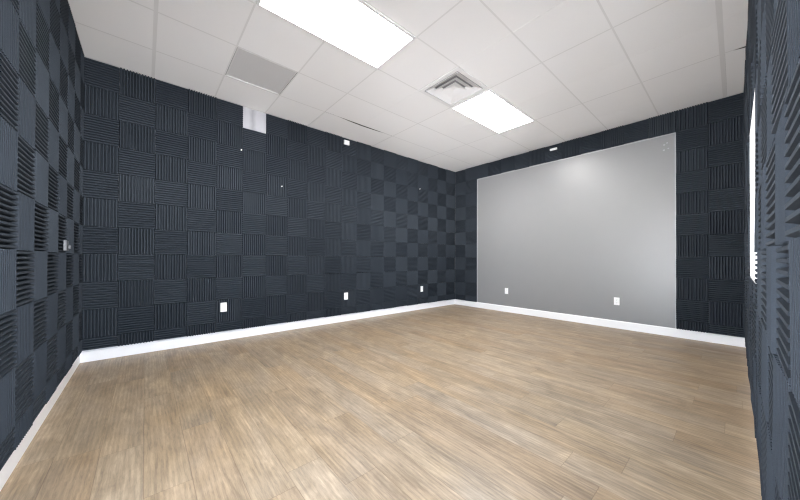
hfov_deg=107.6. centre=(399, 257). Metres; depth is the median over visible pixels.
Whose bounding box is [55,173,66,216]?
tile
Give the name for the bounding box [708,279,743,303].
tile
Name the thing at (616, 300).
wall outlet
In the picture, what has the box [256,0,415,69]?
recessed light
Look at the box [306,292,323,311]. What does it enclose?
tile
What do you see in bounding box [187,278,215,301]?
tile
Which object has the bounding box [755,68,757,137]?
tile
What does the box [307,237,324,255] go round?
tile
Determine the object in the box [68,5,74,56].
tile
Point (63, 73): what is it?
tile
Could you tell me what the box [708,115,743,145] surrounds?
tile
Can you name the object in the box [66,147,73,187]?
tile
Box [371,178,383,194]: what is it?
tile
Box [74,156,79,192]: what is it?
tile
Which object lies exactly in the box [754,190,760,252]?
tile
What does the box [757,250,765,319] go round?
tile
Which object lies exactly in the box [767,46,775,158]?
tile
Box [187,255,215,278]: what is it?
tile
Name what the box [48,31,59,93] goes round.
tile
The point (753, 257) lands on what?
window
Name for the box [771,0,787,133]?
tile
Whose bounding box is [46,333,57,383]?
tile
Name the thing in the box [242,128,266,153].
tile
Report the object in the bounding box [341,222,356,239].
tile
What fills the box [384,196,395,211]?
tile
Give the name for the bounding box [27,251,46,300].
tile
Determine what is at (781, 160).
tile
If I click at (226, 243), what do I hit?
tile
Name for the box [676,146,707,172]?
tile
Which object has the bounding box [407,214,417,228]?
tile
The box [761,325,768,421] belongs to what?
tile
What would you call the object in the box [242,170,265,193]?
tile
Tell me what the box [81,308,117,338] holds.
tile
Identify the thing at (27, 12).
tile
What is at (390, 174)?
tile
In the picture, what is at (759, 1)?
tile
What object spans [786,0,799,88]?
tile
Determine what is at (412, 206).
tile
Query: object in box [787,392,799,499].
tile
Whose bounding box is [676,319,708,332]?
tile
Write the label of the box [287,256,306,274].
tile
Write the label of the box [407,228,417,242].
tile
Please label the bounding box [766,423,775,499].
tile
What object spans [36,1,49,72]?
tile
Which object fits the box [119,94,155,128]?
tile
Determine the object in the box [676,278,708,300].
tile
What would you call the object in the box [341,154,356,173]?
tile
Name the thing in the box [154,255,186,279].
tile
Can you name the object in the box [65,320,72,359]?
tile
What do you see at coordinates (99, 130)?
tile
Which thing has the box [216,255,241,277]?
tile
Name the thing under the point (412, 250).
tile
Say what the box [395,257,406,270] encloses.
tile
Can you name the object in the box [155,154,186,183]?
tile
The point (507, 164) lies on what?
tile
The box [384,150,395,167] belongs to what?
tile
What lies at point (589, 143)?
tile
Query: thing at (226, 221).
tile
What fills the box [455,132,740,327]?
wall
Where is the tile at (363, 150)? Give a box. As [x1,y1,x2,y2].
[356,142,370,161]
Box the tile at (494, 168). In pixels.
[488,160,500,175]
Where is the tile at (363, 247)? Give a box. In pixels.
[356,240,370,255]
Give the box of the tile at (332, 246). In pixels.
[324,238,340,255]
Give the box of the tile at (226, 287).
[216,277,241,299]
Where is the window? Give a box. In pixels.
[750,91,756,283]
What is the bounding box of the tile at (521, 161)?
[514,152,528,169]
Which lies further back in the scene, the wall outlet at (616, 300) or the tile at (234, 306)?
the wall outlet at (616, 300)
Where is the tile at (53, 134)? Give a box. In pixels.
[46,119,58,172]
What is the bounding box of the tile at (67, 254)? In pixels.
[66,253,73,287]
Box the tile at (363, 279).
[356,272,370,288]
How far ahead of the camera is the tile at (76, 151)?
2.68 m
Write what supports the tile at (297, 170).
attached to the wall at (254, 120)
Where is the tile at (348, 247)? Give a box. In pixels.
[341,239,356,255]
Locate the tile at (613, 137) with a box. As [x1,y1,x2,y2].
[601,125,623,149]
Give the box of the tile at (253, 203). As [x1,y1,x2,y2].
[242,191,265,214]
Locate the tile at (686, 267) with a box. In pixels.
[676,257,707,278]
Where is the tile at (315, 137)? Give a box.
[307,126,325,148]
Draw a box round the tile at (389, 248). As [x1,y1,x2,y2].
[383,241,395,256]
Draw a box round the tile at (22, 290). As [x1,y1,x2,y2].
[16,250,34,306]
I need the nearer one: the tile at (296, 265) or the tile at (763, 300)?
the tile at (763, 300)
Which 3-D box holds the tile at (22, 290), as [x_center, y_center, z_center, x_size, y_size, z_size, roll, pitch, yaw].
[-1.999,0.107,1.549,0.030,0.288,0.301,0,0,-41]
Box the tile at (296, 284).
[287,275,305,294]
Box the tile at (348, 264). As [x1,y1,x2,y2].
[341,256,355,272]
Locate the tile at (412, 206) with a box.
[407,200,417,214]
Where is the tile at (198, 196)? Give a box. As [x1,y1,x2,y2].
[187,184,215,209]
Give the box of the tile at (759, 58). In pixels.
[757,37,760,126]
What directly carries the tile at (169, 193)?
attached to the wall at (254, 120)
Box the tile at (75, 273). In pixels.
[69,253,78,285]
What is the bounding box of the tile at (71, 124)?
[67,112,74,153]
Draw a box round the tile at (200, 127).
[188,113,216,142]
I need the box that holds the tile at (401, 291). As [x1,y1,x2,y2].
[395,285,406,300]
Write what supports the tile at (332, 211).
attached to the wall at (254, 120)
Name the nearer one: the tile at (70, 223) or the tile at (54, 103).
the tile at (54, 103)
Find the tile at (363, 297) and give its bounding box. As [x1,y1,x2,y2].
[356,288,370,305]
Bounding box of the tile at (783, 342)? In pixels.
[776,245,790,383]
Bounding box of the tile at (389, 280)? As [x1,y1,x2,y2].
[383,271,395,286]
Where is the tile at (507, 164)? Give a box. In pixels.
[501,156,514,172]
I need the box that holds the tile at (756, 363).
[756,363,758,430]
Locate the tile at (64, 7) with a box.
[60,0,68,37]
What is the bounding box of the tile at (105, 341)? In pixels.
[81,335,116,350]
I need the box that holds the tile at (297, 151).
[287,140,307,162]
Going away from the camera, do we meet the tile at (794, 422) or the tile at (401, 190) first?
the tile at (794, 422)
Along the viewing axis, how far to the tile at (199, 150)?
3.65 m
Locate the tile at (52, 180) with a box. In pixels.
[48,165,58,211]
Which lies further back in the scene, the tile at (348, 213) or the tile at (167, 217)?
the tile at (348, 213)
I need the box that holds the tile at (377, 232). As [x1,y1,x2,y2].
[370,225,383,240]
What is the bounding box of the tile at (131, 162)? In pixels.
[119,148,154,178]
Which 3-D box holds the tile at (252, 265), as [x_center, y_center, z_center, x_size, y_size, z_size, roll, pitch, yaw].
[-2.015,0.119,4.042,0.301,0.288,0.030,0,0,-41]
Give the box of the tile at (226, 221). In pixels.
[216,210,241,233]
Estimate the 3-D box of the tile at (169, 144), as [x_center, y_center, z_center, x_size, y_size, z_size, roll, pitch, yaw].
[-2.692,-1.327,3.456,0.301,0.288,0.030,0,0,-41]
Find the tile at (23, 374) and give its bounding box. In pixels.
[15,353,33,423]
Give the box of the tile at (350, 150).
[342,137,356,156]
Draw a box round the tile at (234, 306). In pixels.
[215,298,241,322]
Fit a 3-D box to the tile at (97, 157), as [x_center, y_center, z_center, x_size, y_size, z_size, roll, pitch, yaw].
[-3.142,-1.042,3.063,0.286,0.288,0.030,0,0,-41]
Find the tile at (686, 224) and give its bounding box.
[676,213,707,235]
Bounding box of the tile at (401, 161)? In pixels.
[396,154,407,170]
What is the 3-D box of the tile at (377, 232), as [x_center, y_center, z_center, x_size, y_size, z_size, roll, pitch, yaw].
[-0.422,-0.445,5.430,0.301,0.288,0.030,0,0,-41]
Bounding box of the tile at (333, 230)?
[325,221,341,238]
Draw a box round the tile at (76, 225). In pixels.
[74,222,79,252]
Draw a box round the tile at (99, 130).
[83,113,118,146]
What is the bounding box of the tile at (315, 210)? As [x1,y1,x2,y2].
[307,200,324,219]
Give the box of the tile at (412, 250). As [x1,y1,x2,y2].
[407,243,417,256]
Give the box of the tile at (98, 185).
[83,169,118,200]
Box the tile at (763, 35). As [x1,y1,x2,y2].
[761,3,766,105]
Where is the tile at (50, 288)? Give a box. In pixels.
[47,252,58,294]
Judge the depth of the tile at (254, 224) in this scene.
4.04 m
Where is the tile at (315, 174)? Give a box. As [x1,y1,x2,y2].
[307,163,324,184]
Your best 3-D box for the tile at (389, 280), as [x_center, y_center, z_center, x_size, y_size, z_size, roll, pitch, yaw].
[-0.198,0.421,5.624,0.301,0.288,0.030,0,-1,-41]
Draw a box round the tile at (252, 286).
[242,276,264,297]
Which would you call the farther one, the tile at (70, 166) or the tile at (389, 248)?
the tile at (389, 248)
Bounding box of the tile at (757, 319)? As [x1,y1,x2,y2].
[756,311,759,374]
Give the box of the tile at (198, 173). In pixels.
[187,160,216,186]
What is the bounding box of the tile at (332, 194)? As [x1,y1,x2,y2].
[325,185,341,204]
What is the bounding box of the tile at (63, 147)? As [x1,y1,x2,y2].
[59,135,67,179]
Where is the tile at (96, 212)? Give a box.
[81,197,118,227]
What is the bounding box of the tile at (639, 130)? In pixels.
[623,119,648,143]
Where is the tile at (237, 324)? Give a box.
[215,320,241,331]
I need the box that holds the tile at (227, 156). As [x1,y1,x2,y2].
[216,143,242,169]
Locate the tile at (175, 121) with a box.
[155,104,187,135]
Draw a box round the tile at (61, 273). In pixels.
[53,252,65,291]
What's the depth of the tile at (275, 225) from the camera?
4.23 m
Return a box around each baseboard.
[0,355,79,490]
[80,299,454,362]
[454,299,745,347]
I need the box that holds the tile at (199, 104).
[188,89,216,119]
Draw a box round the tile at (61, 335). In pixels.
[55,325,65,370]
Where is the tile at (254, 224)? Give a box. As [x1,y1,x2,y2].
[242,213,265,234]
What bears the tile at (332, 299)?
attached to the wall at (254, 120)
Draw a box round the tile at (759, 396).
[757,376,761,462]
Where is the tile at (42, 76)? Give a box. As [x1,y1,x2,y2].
[34,50,49,117]
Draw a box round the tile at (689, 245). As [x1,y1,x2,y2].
[676,235,707,256]
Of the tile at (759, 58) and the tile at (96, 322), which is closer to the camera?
the tile at (759, 58)
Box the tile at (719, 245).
[708,233,743,256]
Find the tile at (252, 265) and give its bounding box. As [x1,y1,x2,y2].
[242,255,265,276]
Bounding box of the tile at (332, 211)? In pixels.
[325,203,340,221]
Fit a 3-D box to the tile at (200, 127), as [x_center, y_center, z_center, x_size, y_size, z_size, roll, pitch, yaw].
[-2.464,-1.613,3.654,0.301,0.288,0.030,0,0,-41]
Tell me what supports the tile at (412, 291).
attached to the wall at (254, 120)
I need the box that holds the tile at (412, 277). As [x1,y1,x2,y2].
[407,271,417,284]
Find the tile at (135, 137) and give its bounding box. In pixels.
[119,121,154,153]
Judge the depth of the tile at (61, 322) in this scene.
2.24 m
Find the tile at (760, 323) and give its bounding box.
[758,316,761,382]
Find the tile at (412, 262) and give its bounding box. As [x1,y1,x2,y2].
[407,257,417,270]
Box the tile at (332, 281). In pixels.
[324,273,340,291]
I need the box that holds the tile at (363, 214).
[356,207,370,224]
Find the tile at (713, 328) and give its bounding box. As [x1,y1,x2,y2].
[708,324,744,337]
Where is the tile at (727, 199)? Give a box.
[708,186,744,211]
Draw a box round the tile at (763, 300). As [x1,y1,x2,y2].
[761,251,765,331]
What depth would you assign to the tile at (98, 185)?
3.06 m
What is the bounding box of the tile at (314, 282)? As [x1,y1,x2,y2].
[306,274,324,292]
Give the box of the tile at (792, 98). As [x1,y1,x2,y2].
[785,59,799,237]
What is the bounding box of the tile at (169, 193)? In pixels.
[155,179,187,206]
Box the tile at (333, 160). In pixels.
[325,150,341,170]
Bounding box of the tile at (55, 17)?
[49,0,60,52]
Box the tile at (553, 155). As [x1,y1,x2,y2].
[545,143,561,162]
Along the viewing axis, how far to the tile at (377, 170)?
5.42 m
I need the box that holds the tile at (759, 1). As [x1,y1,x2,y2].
[757,0,760,57]
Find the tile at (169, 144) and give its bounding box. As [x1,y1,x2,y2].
[155,129,187,159]
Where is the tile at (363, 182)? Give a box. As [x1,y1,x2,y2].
[356,174,370,192]
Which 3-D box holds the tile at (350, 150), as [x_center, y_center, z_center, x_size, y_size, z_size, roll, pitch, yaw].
[-0.873,-1.889,5.042,0.301,0.286,0.030,0,0,-41]
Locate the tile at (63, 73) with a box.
[59,57,67,108]
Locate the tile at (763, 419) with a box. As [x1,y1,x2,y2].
[761,397,768,496]
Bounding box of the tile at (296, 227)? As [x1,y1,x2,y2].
[287,217,306,236]
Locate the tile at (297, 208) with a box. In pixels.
[287,197,306,218]
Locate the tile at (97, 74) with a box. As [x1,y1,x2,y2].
[84,57,119,93]
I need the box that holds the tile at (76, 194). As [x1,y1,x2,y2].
[72,188,79,223]
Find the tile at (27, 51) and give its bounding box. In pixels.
[18,19,36,97]
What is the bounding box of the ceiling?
[68,0,747,171]
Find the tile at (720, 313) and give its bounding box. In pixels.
[709,301,744,327]
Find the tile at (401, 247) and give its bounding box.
[396,242,407,256]
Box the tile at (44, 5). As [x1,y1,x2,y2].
[36,0,49,29]
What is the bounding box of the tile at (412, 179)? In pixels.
[407,172,417,187]
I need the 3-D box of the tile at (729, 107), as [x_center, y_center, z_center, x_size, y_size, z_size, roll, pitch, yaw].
[4.125,-1.880,3.688,0.030,0.286,0.334,0,0,-41]
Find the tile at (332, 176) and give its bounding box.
[325,167,341,187]
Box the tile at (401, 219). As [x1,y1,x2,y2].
[396,213,407,227]
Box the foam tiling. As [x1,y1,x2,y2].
[10,0,780,499]
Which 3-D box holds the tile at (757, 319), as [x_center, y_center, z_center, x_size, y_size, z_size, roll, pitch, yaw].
[1.788,0.407,1.447,0.274,0.288,0.030,0,-1,-40]
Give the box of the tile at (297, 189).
[287,178,306,199]
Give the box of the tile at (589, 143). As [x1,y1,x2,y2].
[580,132,600,153]
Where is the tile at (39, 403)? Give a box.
[32,387,45,421]
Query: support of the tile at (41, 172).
attached to the wall
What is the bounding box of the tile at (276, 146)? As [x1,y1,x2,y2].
[266,133,287,158]
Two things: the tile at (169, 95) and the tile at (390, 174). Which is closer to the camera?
the tile at (169, 95)
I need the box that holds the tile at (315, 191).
[307,182,324,202]
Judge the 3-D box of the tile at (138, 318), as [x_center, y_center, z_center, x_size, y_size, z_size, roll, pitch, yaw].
[-2.926,0.689,3.248,0.301,0.288,0.030,0,-1,-41]
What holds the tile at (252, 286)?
attached to the wall at (254, 120)
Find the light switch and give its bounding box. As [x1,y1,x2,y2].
[63,240,70,250]
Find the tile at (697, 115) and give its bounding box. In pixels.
[676,102,707,131]
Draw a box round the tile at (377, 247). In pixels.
[371,241,383,256]
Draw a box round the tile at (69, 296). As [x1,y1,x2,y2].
[63,286,72,323]
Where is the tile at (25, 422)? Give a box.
[13,403,32,449]
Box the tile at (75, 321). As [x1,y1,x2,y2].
[71,314,78,350]
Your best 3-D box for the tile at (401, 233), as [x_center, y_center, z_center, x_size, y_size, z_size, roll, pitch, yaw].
[0.031,-0.442,5.827,0.301,0.288,0.030,0,-1,-41]
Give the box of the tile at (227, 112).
[217,98,242,126]
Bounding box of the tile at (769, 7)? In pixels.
[765,0,773,72]
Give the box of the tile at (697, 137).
[676,124,707,151]
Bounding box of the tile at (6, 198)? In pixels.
[0,184,18,248]
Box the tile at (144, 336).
[117,330,153,345]
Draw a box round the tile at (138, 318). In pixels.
[117,305,153,333]
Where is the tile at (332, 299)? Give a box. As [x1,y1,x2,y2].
[324,291,340,308]
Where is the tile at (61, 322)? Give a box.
[57,289,66,330]
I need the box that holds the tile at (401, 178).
[396,168,407,185]
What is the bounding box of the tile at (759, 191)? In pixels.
[758,184,760,249]
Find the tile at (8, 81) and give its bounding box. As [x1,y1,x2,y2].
[0,50,18,130]
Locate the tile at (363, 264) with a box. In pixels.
[356,256,370,272]
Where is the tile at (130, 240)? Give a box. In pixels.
[118,227,154,254]
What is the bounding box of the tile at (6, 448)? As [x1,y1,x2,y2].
[0,427,14,470]
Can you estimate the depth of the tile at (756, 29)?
1.40 m
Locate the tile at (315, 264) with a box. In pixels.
[306,256,324,274]
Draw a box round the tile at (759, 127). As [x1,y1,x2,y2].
[758,111,761,186]
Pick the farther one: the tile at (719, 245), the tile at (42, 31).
the tile at (719, 245)
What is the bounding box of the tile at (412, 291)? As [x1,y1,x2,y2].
[407,285,417,298]
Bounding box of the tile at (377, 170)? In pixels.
[370,162,383,179]
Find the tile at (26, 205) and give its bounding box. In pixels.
[9,191,34,250]
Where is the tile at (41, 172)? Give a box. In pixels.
[30,150,48,206]
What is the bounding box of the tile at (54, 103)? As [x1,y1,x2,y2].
[48,78,59,131]
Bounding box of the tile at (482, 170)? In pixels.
[477,163,488,178]
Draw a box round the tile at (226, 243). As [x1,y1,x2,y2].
[216,233,241,254]
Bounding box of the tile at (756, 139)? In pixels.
[755,130,758,195]
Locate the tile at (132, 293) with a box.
[118,280,153,307]
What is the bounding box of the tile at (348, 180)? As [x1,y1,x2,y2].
[341,171,356,190]
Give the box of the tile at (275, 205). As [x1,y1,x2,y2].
[266,195,287,216]
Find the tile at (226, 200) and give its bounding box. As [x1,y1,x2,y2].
[216,188,242,212]
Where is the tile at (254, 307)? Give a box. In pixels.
[241,296,265,318]
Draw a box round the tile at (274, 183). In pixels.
[266,174,286,197]
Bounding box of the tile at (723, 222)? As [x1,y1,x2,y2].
[708,209,744,234]
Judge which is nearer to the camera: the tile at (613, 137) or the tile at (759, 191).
the tile at (759, 191)
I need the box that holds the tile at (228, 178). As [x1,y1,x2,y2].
[216,165,241,190]
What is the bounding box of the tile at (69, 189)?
[67,183,73,219]
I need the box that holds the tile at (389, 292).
[384,286,395,301]
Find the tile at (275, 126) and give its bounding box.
[266,114,287,138]
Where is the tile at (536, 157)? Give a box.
[529,147,544,165]
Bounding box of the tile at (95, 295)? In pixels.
[82,281,117,309]
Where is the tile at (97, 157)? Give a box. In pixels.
[82,141,118,173]
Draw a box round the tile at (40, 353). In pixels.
[31,341,46,401]
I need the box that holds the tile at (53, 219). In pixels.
[42,207,58,251]
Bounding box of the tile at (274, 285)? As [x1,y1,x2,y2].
[265,275,286,295]
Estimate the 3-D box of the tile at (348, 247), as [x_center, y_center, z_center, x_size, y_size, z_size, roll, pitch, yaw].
[-0.878,-0.160,5.034,0.301,0.288,0.030,0,0,-41]
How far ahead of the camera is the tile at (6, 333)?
1.36 m
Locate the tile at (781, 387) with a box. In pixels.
[772,355,791,499]
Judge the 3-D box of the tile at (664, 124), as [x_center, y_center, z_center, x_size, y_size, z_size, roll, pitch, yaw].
[3.717,-1.878,4.156,0.030,0.288,0.292,0,0,-41]
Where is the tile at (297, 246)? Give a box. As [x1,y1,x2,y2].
[287,236,306,255]
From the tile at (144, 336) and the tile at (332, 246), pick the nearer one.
the tile at (144, 336)
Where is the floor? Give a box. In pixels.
[0,304,761,499]
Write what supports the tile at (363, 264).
attached to the wall at (254, 120)
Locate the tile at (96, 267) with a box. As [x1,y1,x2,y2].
[79,254,117,281]
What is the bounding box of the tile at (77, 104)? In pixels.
[75,93,80,132]
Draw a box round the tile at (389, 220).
[383,211,395,226]
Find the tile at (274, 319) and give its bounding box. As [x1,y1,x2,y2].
[265,314,286,324]
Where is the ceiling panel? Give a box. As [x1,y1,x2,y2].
[226,47,296,94]
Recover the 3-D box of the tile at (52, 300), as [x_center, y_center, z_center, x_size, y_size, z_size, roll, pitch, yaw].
[-2.396,0.397,2.003,0.030,0.288,0.301,1,-1,-41]
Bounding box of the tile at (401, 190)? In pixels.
[396,183,407,199]
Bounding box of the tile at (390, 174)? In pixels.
[383,166,396,182]
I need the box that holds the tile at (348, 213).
[341,205,356,222]
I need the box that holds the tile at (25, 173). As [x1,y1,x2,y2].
[16,135,35,198]
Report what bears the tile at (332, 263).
attached to the wall at (254, 120)
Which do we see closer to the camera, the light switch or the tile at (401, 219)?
the light switch
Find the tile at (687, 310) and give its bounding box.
[676,299,708,322]
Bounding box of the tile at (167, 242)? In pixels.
[155,230,186,254]
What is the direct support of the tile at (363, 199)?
attached to the wall at (254, 120)
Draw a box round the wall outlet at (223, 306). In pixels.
[220,302,226,311]
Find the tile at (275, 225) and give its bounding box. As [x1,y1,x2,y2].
[266,215,286,235]
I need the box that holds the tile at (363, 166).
[357,158,370,176]
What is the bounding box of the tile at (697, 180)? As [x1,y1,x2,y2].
[676,169,707,193]
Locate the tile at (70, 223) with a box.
[62,217,73,252]
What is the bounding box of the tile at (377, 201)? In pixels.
[370,193,383,210]
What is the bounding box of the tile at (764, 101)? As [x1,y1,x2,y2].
[761,78,766,175]
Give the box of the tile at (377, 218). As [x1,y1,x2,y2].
[371,209,383,225]
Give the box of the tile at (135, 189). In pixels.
[119,174,154,203]
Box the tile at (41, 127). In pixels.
[33,102,48,161]
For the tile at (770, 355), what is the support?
attached to the wall
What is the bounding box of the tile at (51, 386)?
[44,372,56,403]
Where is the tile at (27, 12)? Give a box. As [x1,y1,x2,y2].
[18,0,35,48]
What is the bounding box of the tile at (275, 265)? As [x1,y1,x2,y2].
[265,256,286,275]
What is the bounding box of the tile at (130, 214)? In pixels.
[118,201,154,228]
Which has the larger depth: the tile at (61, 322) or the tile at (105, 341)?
the tile at (105, 341)
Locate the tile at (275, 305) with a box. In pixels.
[265,295,286,316]
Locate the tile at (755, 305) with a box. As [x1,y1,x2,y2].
[754,253,756,310]
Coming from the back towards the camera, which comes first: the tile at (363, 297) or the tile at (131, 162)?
the tile at (363, 297)
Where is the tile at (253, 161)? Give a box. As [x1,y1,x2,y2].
[242,149,265,173]
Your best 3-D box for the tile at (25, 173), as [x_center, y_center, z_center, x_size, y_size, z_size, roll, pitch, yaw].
[-1.998,-0.469,1.551,0.030,0.288,0.301,1,0,-41]
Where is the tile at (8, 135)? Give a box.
[0,116,17,190]
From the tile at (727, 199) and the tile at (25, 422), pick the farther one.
the tile at (727, 199)
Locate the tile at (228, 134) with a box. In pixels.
[217,120,242,148]
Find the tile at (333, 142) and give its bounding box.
[325,132,341,153]
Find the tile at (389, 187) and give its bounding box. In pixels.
[383,180,395,197]
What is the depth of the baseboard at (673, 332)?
4.49 m
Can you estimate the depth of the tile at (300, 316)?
4.42 m
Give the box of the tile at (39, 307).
[30,297,47,349]
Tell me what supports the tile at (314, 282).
attached to the wall at (254, 120)
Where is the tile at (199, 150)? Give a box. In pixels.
[188,136,215,164]
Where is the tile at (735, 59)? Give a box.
[725,47,745,95]
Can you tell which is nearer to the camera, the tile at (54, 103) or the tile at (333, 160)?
the tile at (54, 103)
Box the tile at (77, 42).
[75,27,80,72]
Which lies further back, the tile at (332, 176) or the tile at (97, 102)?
the tile at (332, 176)
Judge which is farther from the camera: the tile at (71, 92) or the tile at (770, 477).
the tile at (71, 92)
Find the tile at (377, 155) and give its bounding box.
[371,146,383,164]
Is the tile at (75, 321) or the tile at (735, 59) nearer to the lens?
the tile at (75, 321)
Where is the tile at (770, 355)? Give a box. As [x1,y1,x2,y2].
[768,346,777,438]
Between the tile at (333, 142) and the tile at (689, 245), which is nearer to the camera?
the tile at (689, 245)
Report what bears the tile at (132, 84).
attached to the wall at (254, 120)
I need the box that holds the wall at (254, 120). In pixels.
[84,77,451,350]
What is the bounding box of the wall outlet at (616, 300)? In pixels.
[614,297,619,304]
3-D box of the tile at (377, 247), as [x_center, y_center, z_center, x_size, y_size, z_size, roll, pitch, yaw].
[-0.423,-0.157,5.428,0.301,0.288,0.030,0,-1,-41]
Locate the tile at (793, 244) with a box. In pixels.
[788,236,799,410]
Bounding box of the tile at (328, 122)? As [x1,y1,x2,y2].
[309,112,390,145]
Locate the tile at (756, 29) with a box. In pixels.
[754,9,757,87]
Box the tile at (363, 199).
[357,191,370,208]
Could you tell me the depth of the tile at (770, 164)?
0.87 m
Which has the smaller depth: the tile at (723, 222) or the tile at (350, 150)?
the tile at (723, 222)
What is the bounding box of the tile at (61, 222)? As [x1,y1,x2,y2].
[58,214,66,252]
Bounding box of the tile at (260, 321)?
[241,317,264,328]
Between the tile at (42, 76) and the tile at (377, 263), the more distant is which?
the tile at (377, 263)
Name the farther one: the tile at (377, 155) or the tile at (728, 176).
the tile at (377, 155)
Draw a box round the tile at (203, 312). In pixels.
[186,300,215,325]
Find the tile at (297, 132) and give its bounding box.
[288,120,306,144]
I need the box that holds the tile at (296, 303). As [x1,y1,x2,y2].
[287,293,306,313]
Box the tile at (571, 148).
[562,137,580,158]
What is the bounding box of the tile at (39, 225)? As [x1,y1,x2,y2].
[34,202,48,250]
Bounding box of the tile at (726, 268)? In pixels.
[708,257,744,279]
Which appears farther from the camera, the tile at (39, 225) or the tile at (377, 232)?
the tile at (377, 232)
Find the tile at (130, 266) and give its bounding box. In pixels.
[118,254,154,280]
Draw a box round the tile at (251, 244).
[242,234,265,255]
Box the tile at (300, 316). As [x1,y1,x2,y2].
[287,312,305,322]
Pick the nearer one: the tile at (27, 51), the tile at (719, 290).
the tile at (27, 51)
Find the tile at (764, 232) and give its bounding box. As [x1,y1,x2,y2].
[760,162,772,249]
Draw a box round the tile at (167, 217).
[155,204,186,230]
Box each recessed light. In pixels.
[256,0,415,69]
[451,89,534,133]
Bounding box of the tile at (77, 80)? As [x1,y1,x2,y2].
[74,59,80,101]
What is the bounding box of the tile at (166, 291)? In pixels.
[154,279,186,304]
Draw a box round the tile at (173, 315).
[154,302,186,329]
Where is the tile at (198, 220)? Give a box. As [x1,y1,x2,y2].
[187,208,215,232]
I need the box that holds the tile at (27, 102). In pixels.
[15,76,35,149]
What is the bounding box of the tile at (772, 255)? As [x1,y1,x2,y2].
[766,245,788,353]
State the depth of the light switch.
2.25 m
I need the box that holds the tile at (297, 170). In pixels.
[287,159,306,181]
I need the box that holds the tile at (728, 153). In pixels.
[708,140,743,167]
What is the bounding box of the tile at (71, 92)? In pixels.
[67,75,74,122]
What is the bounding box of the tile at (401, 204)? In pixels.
[395,198,407,213]
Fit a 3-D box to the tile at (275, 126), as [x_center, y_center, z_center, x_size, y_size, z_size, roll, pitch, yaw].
[-1.781,-1.896,4.250,0.301,0.286,0.030,0,0,-41]
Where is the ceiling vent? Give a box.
[419,66,489,107]
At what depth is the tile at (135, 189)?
3.25 m
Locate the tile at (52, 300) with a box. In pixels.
[44,292,57,339]
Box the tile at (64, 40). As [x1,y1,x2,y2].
[59,18,68,73]
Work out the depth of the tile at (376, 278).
5.42 m
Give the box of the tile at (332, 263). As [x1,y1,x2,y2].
[324,256,341,273]
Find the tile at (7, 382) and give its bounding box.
[0,367,14,443]
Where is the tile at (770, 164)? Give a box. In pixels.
[765,141,782,245]
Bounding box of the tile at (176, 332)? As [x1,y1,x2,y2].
[154,326,186,340]
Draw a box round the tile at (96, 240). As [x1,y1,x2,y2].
[83,226,117,253]
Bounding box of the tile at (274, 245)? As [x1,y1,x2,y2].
[265,235,287,255]
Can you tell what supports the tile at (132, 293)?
attached to the wall at (254, 120)
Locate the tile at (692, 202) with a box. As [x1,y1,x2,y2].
[676,190,707,214]
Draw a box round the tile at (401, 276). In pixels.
[396,271,407,285]
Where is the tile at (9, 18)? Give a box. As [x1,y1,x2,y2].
[0,0,18,73]
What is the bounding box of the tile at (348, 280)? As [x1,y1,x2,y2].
[341,273,356,289]
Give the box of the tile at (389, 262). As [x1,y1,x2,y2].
[384,257,395,271]
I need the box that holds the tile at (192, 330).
[186,323,214,336]
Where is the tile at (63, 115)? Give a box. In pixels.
[58,96,67,144]
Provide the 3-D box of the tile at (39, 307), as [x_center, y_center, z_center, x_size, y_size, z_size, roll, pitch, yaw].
[-2.198,0.396,1.775,0.030,0.288,0.301,1,-1,-41]
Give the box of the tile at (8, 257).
[0,249,16,314]
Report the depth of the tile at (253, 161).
4.05 m
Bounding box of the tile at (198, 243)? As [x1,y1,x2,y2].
[187,231,215,254]
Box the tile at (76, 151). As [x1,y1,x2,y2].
[73,123,79,162]
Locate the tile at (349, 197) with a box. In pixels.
[341,188,356,206]
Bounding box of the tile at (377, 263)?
[370,257,383,271]
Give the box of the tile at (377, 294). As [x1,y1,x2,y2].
[370,287,383,303]
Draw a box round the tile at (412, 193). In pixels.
[407,186,417,201]
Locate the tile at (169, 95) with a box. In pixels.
[156,79,187,111]
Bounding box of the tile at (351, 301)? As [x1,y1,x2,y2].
[341,289,355,307]
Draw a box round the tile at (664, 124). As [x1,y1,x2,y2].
[649,111,675,137]
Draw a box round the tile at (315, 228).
[307,219,324,237]
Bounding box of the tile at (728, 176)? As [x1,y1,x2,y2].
[708,162,743,189]
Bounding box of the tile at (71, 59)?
[68,43,74,88]
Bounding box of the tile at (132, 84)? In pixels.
[119,67,155,103]
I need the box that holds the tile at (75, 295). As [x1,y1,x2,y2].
[73,284,78,317]
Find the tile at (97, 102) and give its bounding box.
[83,84,118,120]
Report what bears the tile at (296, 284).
attached to the wall at (254, 120)
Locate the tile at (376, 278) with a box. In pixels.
[370,272,383,287]
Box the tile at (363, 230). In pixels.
[356,224,370,240]
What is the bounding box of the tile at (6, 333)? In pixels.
[0,309,17,377]
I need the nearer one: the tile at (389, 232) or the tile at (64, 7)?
the tile at (64, 7)
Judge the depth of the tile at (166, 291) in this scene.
3.44 m
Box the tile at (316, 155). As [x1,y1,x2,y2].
[307,145,324,166]
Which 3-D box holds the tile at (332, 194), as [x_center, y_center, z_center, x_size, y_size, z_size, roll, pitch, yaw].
[-1.103,-1.027,4.840,0.301,0.288,0.030,0,0,-41]
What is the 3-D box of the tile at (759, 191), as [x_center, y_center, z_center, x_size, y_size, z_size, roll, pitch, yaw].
[1.572,-0.171,1.260,0.303,0.288,0.030,0,-1,-41]
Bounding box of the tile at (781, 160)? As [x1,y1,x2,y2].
[775,101,798,244]
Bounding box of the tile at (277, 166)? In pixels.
[266,154,287,177]
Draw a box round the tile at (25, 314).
[11,302,33,365]
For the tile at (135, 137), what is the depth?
3.25 m
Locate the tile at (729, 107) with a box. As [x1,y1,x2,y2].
[708,93,743,123]
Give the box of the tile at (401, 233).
[395,227,406,242]
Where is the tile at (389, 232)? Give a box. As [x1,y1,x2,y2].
[384,226,395,241]

